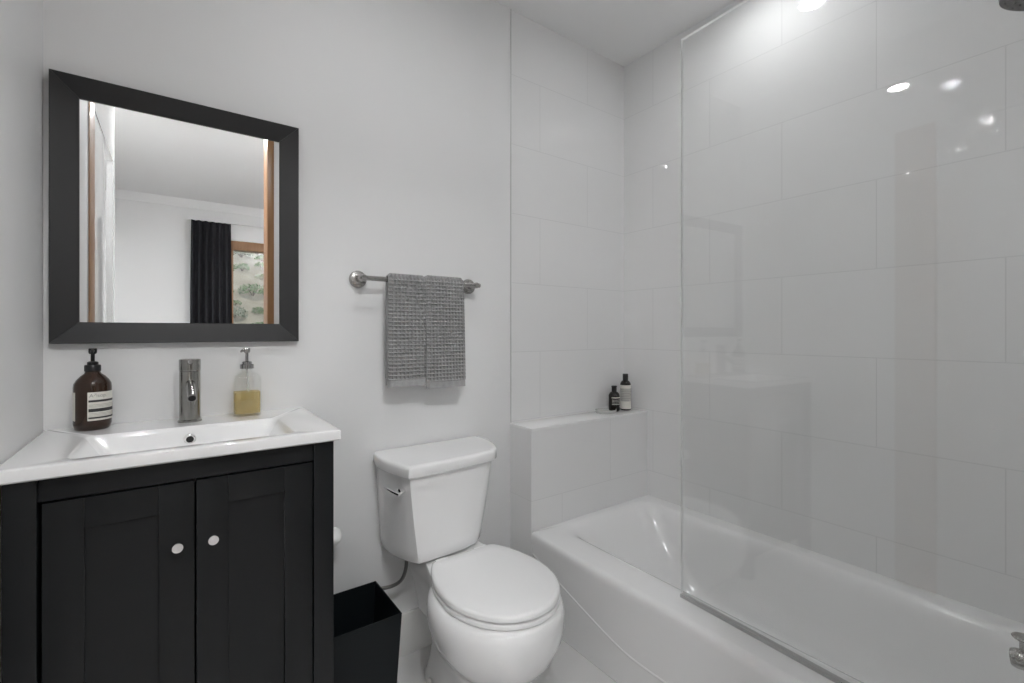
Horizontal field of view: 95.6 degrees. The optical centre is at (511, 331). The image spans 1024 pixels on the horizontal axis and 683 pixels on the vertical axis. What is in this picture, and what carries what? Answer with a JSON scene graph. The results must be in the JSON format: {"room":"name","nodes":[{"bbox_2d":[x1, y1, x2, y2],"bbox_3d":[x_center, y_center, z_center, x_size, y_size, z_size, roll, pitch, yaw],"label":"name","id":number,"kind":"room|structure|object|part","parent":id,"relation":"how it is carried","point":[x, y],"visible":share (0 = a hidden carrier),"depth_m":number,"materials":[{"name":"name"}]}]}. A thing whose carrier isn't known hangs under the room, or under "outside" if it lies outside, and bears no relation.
{"room":"bathroom","nodes":[
{"label":"bathroom","id":0,"kind":"room"},
{"bbox_2d":[0,0,42,682],"bbox_3d":[-1.016,-0.101,0.832,0.130,2.621,0.750,0,0,-36],"label":"wall","id":1,"kind":"structure","parent":0,"point":[21,21],"depth_m":1.01,"materials":[{"name":"white paint"}]},
{"bbox_2d":[43,0,509,612],"bbox_3d":[-0.685,-0.101,1.614,1.586,2.621,0.124,0,0,-36],"label":"wall","id":2,"kind":"structure","parent":0,"point":[400,109],"depth_m":1.62,"materials":[{"name":"white paint"}]},
{"bbox_2d":[49,69,298,343],"bbox_3d":[-0.931,-0.314,1.342,0.580,0.690,0.026,0,0,-36],"label":"wall mirror","id":3,"kind":"object","parent":2,"relation":"attached to","point":[172,220],"visible":1,"depth_m":1.31,"materials":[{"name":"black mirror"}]},
{"bbox_3d":[-1.143,-0.314,1.187,0.056,0.689,0.026,0,0,-36],"label":"frame rail","id":4,"kind":"part","parent":3,"relation":"part of","materials":[{"name":"black wood"}]},
{"bbox_3d":[-0.931,0.003,1.342,0.580,0.056,0.026,0,0,-36],"label":"frame rail","id":5,"kind":"part","parent":3,"relation":"part of","materials":[{"name":"black wood"}]},
{"bbox_3d":[-0.931,-0.631,1.342,0.580,0.056,0.026,0,0,-36],"label":"frame rail","id":6,"kind":"part","parent":3,"relation":"part of","materials":[{"name":"black wood"}]},
{"bbox_2d":[79,99,278,323],"bbox_3d":[-0.935,-0.314,1.347,0.478,0.587,0.010,0,0,-36],"label":"mirror glass","id":7,"kind":"object","parent":3,"relation":"on","point":[179,212],"depth_m":1.32,"materials":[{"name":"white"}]},
{"bbox_3d":[-0.719,-0.314,1.496,0.056,0.689,0.026,0,0,-36],"label":"frame rail","id":8,"kind":"part","parent":3,"relation":"part of","materials":[{"name":"black wood"}]},
{"bbox_2d":[349,271,480,293],"bbox_3d":[-0.341,-0.184,1.741,0.511,0.061,0.074,0,0,-36],"label":"towel bar","id":9,"kind":"object","parent":2,"relation":"attached to","point":[357,279],"visible":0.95,"depth_m":1.62,"materials":[{"name":"silver metal"}]},
{"bbox_3d":[-0.523,-0.184,1.609,0.061,0.061,0.074,0,0,-36],"label":"post","id":10,"kind":"part","parent":9,"relation":"part of","materials":[{"name":"silver metal"}]},
{"bbox_2d":[385,273,465,388],"bbox_3d":[-0.314,-0.001,1.720,0.306,0.419,0.068,0,0,-36],"label":"hand towel","id":11,"kind":"object","parent":9,"relation":"hanging from","point":[425,315],"visible":1,"depth_m":1.70,"materials":[{"name":"grey fabric"}]},
{"bbox_3d":[-0.159,-0.184,1.874,0.061,0.061,0.074,0,0,-36],"label":"post","id":12,"kind":"part","parent":9,"relation":"part of","materials":[{"name":"silver metal"}]},
{"bbox_2d":[399,607,431,657],"bbox_3d":[-0.592,1.131,1.597,1.455,0.157,0.012,0,0,-36],"label":"baseboard","id":13,"kind":"structure","parent":2,"relation":"attached to","point":[415,635],"depth_m":1.75,"materials":[{"name":"tile"}]},
{"bbox_2d":[397,639,616,682],"bbox_3d":[0.170,1.260,1.187,2.446,0.100,1.820,0,0,-36],"label":"floor","id":14,"kind":"structure","parent":0,"point":[568,665],"depth_m":1.66,"materials":[{"name":"tile"}]},
{"bbox_2d":[1,441,333,682],"bbox_3d":[-0.806,0.743,1.171,0.580,0.934,0.440,0,0,-36],"label":"vanity cabinet","id":15,"kind":"object","parent":14,"relation":"on","point":[152,573],"visible":0.84,"depth_m":0.99,"materials":[{"name":"black wood"}]},
{"bbox_3d":[-0.918,0.743,0.872,0.046,0.934,0.052,0,0,-36],"label":"post","id":16,"kind":"part","parent":15,"relation":"part of","materials":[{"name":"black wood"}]},
{"bbox_3d":[-0.793,0.691,0.950,0.237,0.732,0.020,0,0,-36],"label":"door","id":17,"kind":"part","parent":15,"relation":"part of","materials":[{"name":"black wood"}]},
{"bbox_3d":[-0.797,0.691,0.952,0.124,0.632,0.009,0,0,-36],"label":"door panel","id":18,"kind":"part","parent":15,"relation":"part of","materials":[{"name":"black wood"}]},
{"bbox_2d":[0,407,340,484],"bbox_3d":[-0.806,0.299,1.174,0.607,0.100,0.441,0,0,-36],"label":"vanity sink","id":19,"kind":"object","parent":15,"relation":"in","point":[55,453],"visible":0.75,"depth_m":1.11,"materials":[{"name":"white glazed ceramic"},{"name":"chrome"}]},
{"bbox_2d":[72,348,111,430],"bbox_3d":[-1.073,0.146,1.189,0.076,0.206,0.076,0,0,-36],"label":"soap pump bottle","id":20,"kind":"object","parent":19,"relation":"on","point":[92,391],"visible":1,"depth_m":1.17,"materials":[{"name":"brown glass"}]},
{"bbox_2d":[88,414,111,418],"bbox_3d":[-1.044,0.216,1.187,0.017,0.004,0.064,0,0,4],"label":"print","id":21,"kind":"object","parent":20,"relation":"on","point":[90,416],"depth_m":1.17,"materials":[{"name":"grey paper"}]},
{"bbox_2d":[88,406,111,411],"bbox_3d":[-1.044,0.197,1.187,0.017,0.008,0.064,0,0,4],"label":"print","id":22,"kind":"object","parent":20,"relation":"on","point":[90,408],"depth_m":1.17,"materials":[{"name":"grey paper"}]},
{"bbox_2d":[88,398,111,402],"bbox_3d":[-1.044,0.174,1.187,0.017,0.005,0.064,0,0,4],"label":"print","id":23,"kind":"object","parent":20,"relation":"on","point":[90,400],"depth_m":1.17,"materials":[{"name":"grey paper"}]},
{"bbox_2d":[177,359,201,422],"bbox_3d":[-0.879,0.163,1.269,0.057,0.173,0.114,0,0,-36],"label":"sink faucet","id":24,"kind":"object","parent":19,"relation":"on","point":[189,369],"visible":1,"depth_m":1.27,"materials":[{"name":"silver metal"}]},
{"bbox_3d":[-0.896,0.093,1.292,0.051,0.034,0.051,0,0,-36],"label":"handle","id":25,"kind":"part","parent":24,"relation":"part of","materials":[{"name":"silver metal"}]},
{"bbox_3d":[-0.868,0.157,1.257,0.025,0.060,0.081,0,0,-36],"label":"spout","id":26,"kind":"part","parent":24,"relation":"part of","materials":[{"name":"silver metal"}]},
{"bbox_2d":[232,348,260,416],"bbox_3d":[-0.793,0.149,1.389,0.072,0.200,0.062,0,0,-36],"label":"clear soap dispenser","id":27,"kind":"object","parent":19,"relation":"on","point":[246,364],"visible":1,"depth_m":1.38,"materials":[{"name":"clear glass"}]},
{"bbox_2d":[232,371,260,416],"bbox_3d":[-0.793,0.176,1.389,0.072,0.146,0.062,0,0,-36],"label":"bottle","id":28,"kind":"object","parent":27,"relation":"on","point":[240,371],"depth_m":1.38,"materials":[{"name":"clear glass"}]},
{"bbox_3d":[-0.699,0.298,1.023,0.487,0.045,0.022,0,0,-36],"label":"rail","id":29,"kind":"part","parent":15,"relation":"part of","materials":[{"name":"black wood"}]},
{"bbox_3d":[-0.709,0.456,0.985,0.022,0.022,0.024,0,0,-36],"label":"knob","id":30,"kind":"part","parent":15,"relation":"part of","materials":[{"name":"silver metal"}]},
{"bbox_3d":[-0.657,0.456,1.022,0.022,0.022,0.024,0,0,-36],"label":"knob","id":31,"kind":"part","parent":15,"relation":"part of","materials":[{"name":"silver metal"}]},
{"bbox_3d":[-0.598,0.691,1.092,0.239,0.732,0.020,0,0,-36],"label":"door","id":32,"kind":"part","parent":15,"relation":"part of","materials":[{"name":"black wood"}]},
{"bbox_3d":[-0.601,0.691,1.094,0.124,0.632,0.009,0,0,-36],"label":"door panel","id":33,"kind":"part","parent":15,"relation":"part of","materials":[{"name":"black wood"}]},
{"bbox_3d":[-0.487,0.743,1.186,0.048,0.934,0.052,0,0,-36],"label":"post","id":34,"kind":"part","parent":15,"relation":"part of","materials":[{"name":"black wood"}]},
{"bbox_3d":[-0.628,0.668,1.518,0.113,0.034,0.075,0,0,-36],"label":"toilet paper holder","id":35,"kind":"object","parent":15,"relation":"attached to","visible":0},
{"bbox_2d":[334,527,341,545],"bbox_3d":[-0.600,0.668,1.499,0.093,0.056,0.056,0,0,-36],"label":"toilet paper roll","id":36,"kind":"object","parent":35,"relation":"in","point":[337,533],"visible":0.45,"depth_m":1.50,"materials":[{"name":"white paper"}]},
{"bbox_2d":[334,581,401,682],"bbox_3d":[-0.501,1.040,1.461,0.231,0.340,0.230,0,0,-36],"label":"waste bin","id":37,"kind":"object","parent":14,"relation":"on","point":[367,623],"visible":0.65,"depth_m":1.42,"materials":[{"name":"black plastic"}]},
{"bbox_2d":[373,436,564,682],"bbox_3d":[-0.135,0.820,1.512,0.481,0.780,0.684,0,0,-36],"label":"toilet","id":38,"kind":"object","parent":14,"relation":"on","point":[494,613],"visible":0.96,"depth_m":1.50,"materials":[{"name":"white ceramic"}]},
{"bbox_3d":[-0.380,0.517,1.517,0.077,0.023,0.040,0,0,38],"label":"flush lever","id":39,"kind":"part","parent":38,"relation":"part of","materials":[{"name":"silver metal"}]},
{"bbox_3d":[-0.251,0.619,1.690,0.433,0.302,0.240,0,0,-36],"label":"tank","id":40,"kind":"part","parent":38,"relation":"part of","materials":[{"name":"white ceramic"}]},
{"bbox_3d":[-0.246,0.450,1.684,0.455,0.040,0.256,0,0,-36],"label":"tank lid","id":41,"kind":"part","parent":38,"relation":"part of","materials":[{"name":"white ceramic"}]},
{"bbox_3d":[-0.045,0.796,1.443,0.362,0.015,0.418,0,0,-36],"label":"seat","id":42,"kind":"part","parent":38,"relation":"part of","materials":[{"name":"white plastic"}]},
{"bbox_3d":[-0.046,0.774,1.444,0.362,0.019,0.421,0,0,-36],"label":"seat lid","id":43,"kind":"part","parent":38,"relation":"part of","materials":[{"name":"white plastic"}]},
{"bbox_2d":[531,495,1023,682],"bbox_3d":[0.814,1.017,1.532,0.756,0.386,1.475,0,0,-36],"label":"bathtub","id":44,"kind":"object","parent":14,"relation":"on","point":[617,568],"visible":0.94,"depth_m":1.57,"materials":[{"name":"white ceramic"}]},
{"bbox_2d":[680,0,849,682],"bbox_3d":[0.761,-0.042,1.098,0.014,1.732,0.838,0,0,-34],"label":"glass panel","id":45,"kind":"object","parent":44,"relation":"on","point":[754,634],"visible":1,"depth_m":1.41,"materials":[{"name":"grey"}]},
{"bbox_2d":[511,10,623,422],"bbox_3d":[0.307,-0.101,2.338,0.869,2.621,0.120,0,0,-36],"label":"tiled wall","id":46,"kind":"structure","parent":0,"point":[567,98],"depth_m":2.22,"materials":[{"name":"tile"}]},
{"bbox_2d":[510,9,510,422],"bbox_3d":[-0.006,-0.505,2.033,0.004,1.811,0.006,0,0,-36],"label":"trim","id":47,"kind":"structure","parent":46,"relation":"attached to","point":[510,9],"depth_m":2.03,"materials":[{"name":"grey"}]},
{"bbox_2d":[510,408,647,556],"bbox_3d":[0.338,0.805,2.192,0.751,0.810,0.154,0,0,-36],"label":"wall ledge","id":48,"kind":"object","parent":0,"point":[563,468],"visible":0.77,"depth_m":2.06,"materials":[{"name":"tile"}]},
{"bbox_2d":[609,385,619,411],"bbox_3d":[0.514,0.336,2.335,0.055,0.128,0.056,0,0,-36],"label":"bottle","id":49,"kind":"object","parent":48,"relation":"on","point":[614,397],"visible":1,"depth_m":2.31,"materials":[{"name":"black"}]},
{"bbox_2d":[620,374,630,410],"bbox_3d":[0.580,0.308,2.376,0.055,0.184,0.055,0,0,-36],"label":"bottle","id":50,"kind":"object","parent":48,"relation":"on","point":[625,385],"visible":1,"depth_m":2.35,"materials":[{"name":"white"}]},
{"bbox_2d":[494,0,736,66],"bbox_3d":[1.494,-1.461,0.377,4.180,0.100,4.690,0,0,-36],"label":"ceiling","id":51,"kind":"structure","parent":0,"point":[622,32],"depth_m":2.09,"materials":[{"name":"white paint"}]},
{"bbox_2d":[624,0,1023,623],"bbox_3d":[1.166,-0.101,1.795,0.120,2.621,1.770,0,0,-36],"label":"wall","id":52,"kind":"structure","parent":0,"point":[853,170],"depth_m":1.67,"materials":[{"name":"tile"}]},
{"bbox_3d":[1.234,-0.101,0.836,4.060,2.621,0.140,0,0,-36],"label":"wall","id":53,"kind":"structure","parent":0,"visible":0},
{"bbox_2d":[998,0,1023,10],"bbox_3d":[1.217,-0.833,1.030,0.152,0.173,0.192,0,0,-36],"label":"shower","id":54,"kind":"object","parent":53,"relation":"attached to","point":[1011,5],"visible":1,"depth_m":1.10,"materials":[{"name":"silver metal"}]},
{"bbox_2d":[1009,632,1023,670],"bbox_3d":[1.195,0.727,1.000,0.052,0.078,0.170,0,0,-36],"label":"tub spout","id":55,"kind":"object","parent":53,"relation":"attached to","point":[1016,655],"visible":1,"depth_m":1.05,"materials":[{"name":"silver metal"}]},
{"bbox_3d":[1.195,0.740,1.000,0.052,0.053,0.170,0,0,-36],"label":"spout","id":56,"kind":"part","parent":55,"relation":"part of","materials":[{"name":"silver metal"}]},
{"bbox_3d":[1.157,0.707,1.052,0.037,0.036,0.037,0,0,-36],"label":"diverter knob","id":57,"kind":"part","parent":55,"relation":"part of","materials":[{"name":"silver metal"}]}
]}

